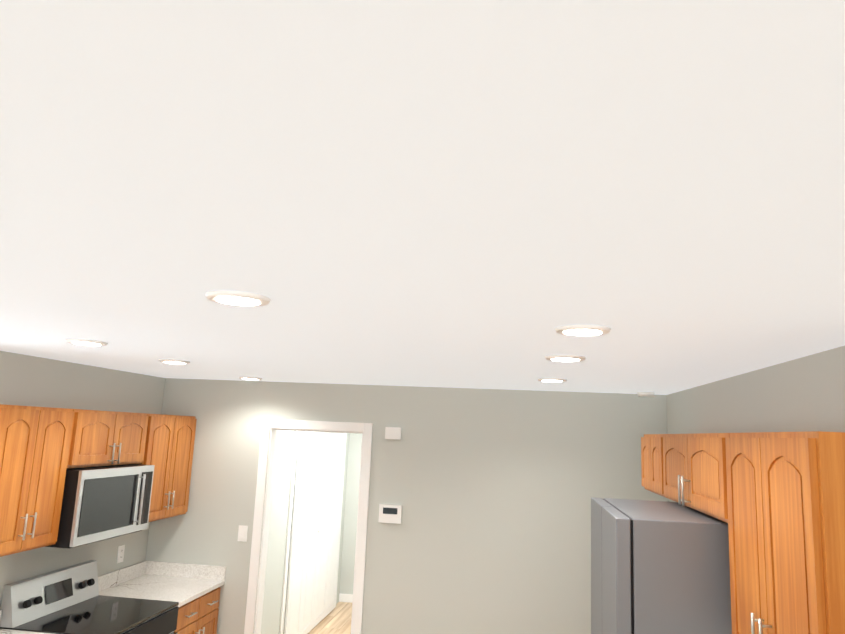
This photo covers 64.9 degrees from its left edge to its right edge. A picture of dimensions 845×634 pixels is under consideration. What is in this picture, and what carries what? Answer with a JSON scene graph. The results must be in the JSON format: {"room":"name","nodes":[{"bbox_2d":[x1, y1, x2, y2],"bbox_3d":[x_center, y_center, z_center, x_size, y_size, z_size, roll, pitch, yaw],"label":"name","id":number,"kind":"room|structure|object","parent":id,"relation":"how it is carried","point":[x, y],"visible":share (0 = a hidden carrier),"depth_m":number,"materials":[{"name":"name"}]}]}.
{"room":"kitchen","nodes":[
{"label":"kitchen","id":0,"kind":"room"},
{"bbox_2d":[0,351,164,608],"bbox_3d":[-2.529,1.327,3.168,0.150,2.440,4.560,1,-10,8],"label":"wall","id":1,"kind":"structure","parent":0,"point":[28,380],"depth_m":4.33,"materials":[{"name":"grey paint"}]},
{"bbox_2d":[0,404,73,556],"bbox_3d":[-2.211,0.853,3.532,0.358,0.755,0.590,1,-10,8],"label":"upper cabinet","id":2,"kind":"object","parent":1,"relation":"attached to","point":[34,446],"visible":1,"depth_m":3.52,"materials":[{"name":"brown wood"}]},
{"bbox_2d":[67,409,147,467],"bbox_3d":[-2.105,0.770,4.245,0.358,0.340,0.790,1,-10,8],"label":"upper cabinet","id":3,"kind":"object","parent":1,"relation":"attached to","point":[103,438],"visible":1,"depth_m":4.16,"materials":[{"name":"brown wood"}]},
{"bbox_2d":[45,464,154,548],"bbox_3d":[-2.080,1.159,4.171,0.443,0.432,0.780,1,-10,8],"label":"microwave","id":4,"kind":"object","parent":3,"relation":"attached to","point":[100,503],"visible":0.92,"depth_m":4.01,"materials":[{"name":"silver metal"}]},
{"bbox_2d":[117,545,124,562],"bbox_3d":[-2.209,1.737,4.865,0.010,0.118,0.072,1,-10,8],"label":"outlet","id":5,"kind":"object","parent":1,"relation":"attached to","point":[120,556],"visible":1,"depth_m":4.83,"materials":[{"name":"white plastic"}]},
{"bbox_2d":[138,414,196,521],"bbox_3d":[-2.009,1.107,4.945,0.358,0.755,0.710,1,-10,8],"label":"upper cabinet","id":6,"kind":"object","parent":1,"relation":"attached to","point":[169,447],"visible":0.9,"depth_m":4.91,"materials":[{"name":"brown wood"}]},
{"bbox_2d":[261,430,348,633],"bbox_3d":[-1.247,2.028,6.882,0.120,2.440,3.340,1,-10,8],"label":"wall","id":7,"kind":"structure","parent":0,"point":[272,598],"depth_m":6.07,"materials":[{"name":"grey paint"}]},
{"bbox_2d":[279,431,313,633],"bbox_3d":[-1.138,2.248,7.185,0.018,2.120,1.940,1,-10,8],"label":"door frame","id":8,"kind":"structure","parent":7,"relation":"attached to","point":[285,576],"depth_m":6.25,"materials":[{"name":"white wood"}]},
{"bbox_2d":[284,432,346,633],"bbox_3d":[-1.112,2.281,7.176,0.028,2.030,1.794,1,-10,8],"label":"closet door","id":9,"kind":"structure","parent":7,"relation":"in","point":[311,598],"depth_m":7.00,"materials":[{"name":"white wood"}]},
{"bbox_2d":[308,602,351,633],"bbox_3d":[0.146,2.519,1.875,16.000,0.120,15.000,1,-10,8],"label":"floor","id":10,"kind":"structure","parent":0,"point":[337,619],"depth_m":7.29,"materials":[{"name":"brown wood"}]},
{"bbox_2d":[0,560,178,633],"bbox_3d":[-1.973,2.151,3.980,0.726,1.142,0.789,1,-10,8],"label":"range","id":11,"kind":"object","parent":10,"relation":"on","point":[68,600],"visible":1,"depth_m":4.01,"materials":[{"name":"silver metal"}]},
{"bbox_2d":[174,587,220,633],"bbox_3d":[-1.901,2.411,4.700,0.684,0.884,0.700,1,-10,8],"label":"base cabinet","id":12,"kind":"object","parent":10,"relation":"on","point":[198,615],"visible":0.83,"depth_m":4.73,"materials":[{"name":"brown wood"}]},
{"bbox_2d":[591,497,731,633],"bbox_3d":[1.116,1.753,2.849,0.670,1.806,0.910,1,-10,8],"label":"fridge","id":13,"kind":"object","parent":10,"relation":"on","point":[660,567],"visible":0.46,"depth_m":2.56,"materials":[{"name":"grey metal"}]},
{"bbox_3d":[-2.219,2.009,2.466,0.684,0.884,1.013,1,-10,8],"label":"base cabinet","id":14,"kind":"object","parent":10,"relation":"on","visible":0},
{"bbox_2d":[0,560,225,633],"bbox_3d":[-2.148,1.683,2.973,0.667,0.325,4.404,1,-10,8],"label":"countertop","id":15,"kind":"structure","parent":14,"relation":"on","point":[182,584],"depth_m":4.88,"materials":[{"name":"stone"}]},
{"bbox_2d":[341,433,361,593],"bbox_3d":[-0.148,2.327,8.323,1.650,2.440,0.120,1,-10,8],"label":"wall","id":16,"kind":"structure","parent":0,"point":[355,439],"depth_m":8.34,"materials":[{"name":"grey paint"}]},
{"bbox_2d":[339,593,352,602],"bbox_3d":[0.455,2.798,4.027,15.760,0.095,7.921,1,-10,8],"label":"baseboard","id":17,"kind":"structure","parent":16,"relation":"attached to","point":[346,598],"depth_m":8.16,"materials":[{"name":"white wood"}]},
{"bbox_2d":[146,378,668,633],"bbox_3d":[-0.172,1.749,5.004,4.300,2.440,0.120,1,-10,8],"label":"wall","id":18,"kind":"structure","parent":0,"point":[492,492],"depth_m":4.95,"materials":[{"name":"grey paint"}]},
{"bbox_2d":[238,525,247,541],"bbox_3d":[-1.388,1.671,5.123,0.072,0.118,0.013,1,-10,8],"label":"light switch","id":19,"kind":"object","parent":18,"relation":"attached to","point":[242,532],"visible":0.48,"depth_m":5.11,"materials":[{"name":"white plastic"}]},
{"bbox_2d":[244,419,372,633],"bbox_3d":[-0.863,1.881,5.078,0.895,2.145,0.156,1,-10,8],"label":"door frame","id":20,"kind":"structure","parent":18,"relation":"attached to","point":[270,427],"depth_m":5.10,"materials":[{"name":"white wood"}]},
{"bbox_2d":[378,504,401,523],"bbox_3d":[-0.239,1.476,4.985,0.173,0.132,0.030,1,-10,8],"label":"thermostat","id":21,"kind":"object","parent":18,"relation":"attached to","point":[390,513],"depth_m":4.98,"materials":[{"name":"white plastic"}]},
{"bbox_2d":[385,427,400,439],"bbox_3d":[-0.223,0.891,5.089,0.121,0.089,0.030,1,-10,8],"label":"door chime","id":22,"kind":"object","parent":18,"relation":"attached to","point":[390,432],"depth_m":5.07,"materials":[{"name":"white plastic"}]},
{"bbox_2d":[0,0,844,394],"bbox_3d":[0.257,-0.001,2.313,16.000,0.120,15.000,1,-10,8],"label":"ceiling","id":23,"kind":"structure","parent":0,"point":[482,194],"depth_m":0.96,"materials":[{"name":"white paint"}]},
{"bbox_2d":[66,339,107,345],"bbox_3d":[-1.547,0.119,3.061,0.176,0.013,0.176,1,-10,8],"label":"recessed light","id":24,"kind":"object","parent":23,"relation":"in","point":[87,342],"visible":1,"depth_m":3.01,"materials":[{"name":"white plastic"}]},
{"bbox_2d":[158,359,189,363],"bbox_3d":[-1.436,0.260,3.841,0.176,0.013,0.176,1,-10,8],"label":"recessed light","id":25,"kind":"object","parent":23,"relation":"in","point":[172,361],"visible":1,"depth_m":3.79,"materials":[{"name":"white plastic"}]},
{"bbox_2d":[205,290,270,306],"bbox_3d":[-0.510,-0.049,1.836,0.176,0.013,0.176,1,-10,8],"label":"recessed light","id":26,"kind":"object","parent":23,"relation":"in","point":[238,298],"visible":1,"depth_m":1.80,"materials":[{"name":"white plastic"}]},
{"bbox_2d":[239,377,262,379],"bbox_3d":[-1.279,0.458,4.942,0.176,0.013,0.176,1,-10,8],"label":"recessed light","id":27,"kind":"object","parent":23,"relation":"in","point":[252,378],"visible":1,"depth_m":4.89,"materials":[{"name":"white plastic"}]},
{"bbox_2d":[537,378,566,381],"bbox_3d":[0.774,0.378,3.967,0.176,0.013,0.176,1,-10,8],"label":"recessed light","id":28,"kind":"object","parent":23,"relation":"in","point":[551,379],"visible":1,"depth_m":3.91,"materials":[{"name":"white plastic"}]},
{"bbox_2d":[545,355,585,361],"bbox_3d":[0.617,0.180,2.865,0.176,0.013,0.176,1,-10,8],"label":"recessed light","id":29,"kind":"object","parent":23,"relation":"in","point":[567,358],"visible":1,"depth_m":2.82,"materials":[{"name":"white plastic"}]},
{"bbox_2d":[554,324,610,335],"bbox_3d":[0.510,0.045,2.115,0.176,0.013,0.176,1,-10,8],"label":"recessed light","id":30,"kind":"object","parent":23,"relation":"in","point":[583,330],"visible":1,"depth_m":2.07,"materials":[{"name":"white plastic"}]},
{"bbox_2d":[637,392,654,396],"bbox_3d":[1.570,0.542,4.665,0.120,0.029,0.120,1,-10,8],"label":"ceiling detector","id":31,"kind":"object","parent":23,"relation":"attached to","point":[646,394],"visible":1,"depth_m":4.62,"materials":[{"name":"white plastic"}]},
{"bbox_2d":[667,346,844,501],"bbox_3d":[1.613,1.485,3.037,0.210,2.440,3.310,1,-10,8],"label":"wall","id":32,"kind":"structure","parent":0,"point":[805,394],"depth_m":2.85,"materials":[{"name":"grey paint"}]},
{"bbox_2d":[641,434,666,497],"bbox_3d":[1.466,0.841,3.782,0.320,0.330,0.625,1,-10,8],"label":"upper cabinet","id":33,"kind":"object","parent":32,"relation":"attached to","point":[652,462],"visible":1,"depth_m":3.75,"materials":[{"name":"brown wood"}]},
{"bbox_2d":[663,433,728,522],"bbox_3d":[1.329,0.691,2.951,0.358,0.330,1.075,1,-10,8],"label":"upper cabinet","id":34,"kind":"object","parent":32,"relation":"attached to","point":[694,472],"visible":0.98,"depth_m":2.82,"materials":[{"name":"brown wood"}]},
{"bbox_2d":[725,431,844,633],"bbox_3d":[1.192,0.739,2.021,0.358,0.755,0.750,1,-10,8],"label":"upper cabinet","id":35,"kind":"object","parent":32,"relation":"attached to","point":[786,508],"visible":1,"depth_m":1.88,"materials":[{"name":"brown wood"}]}
]}

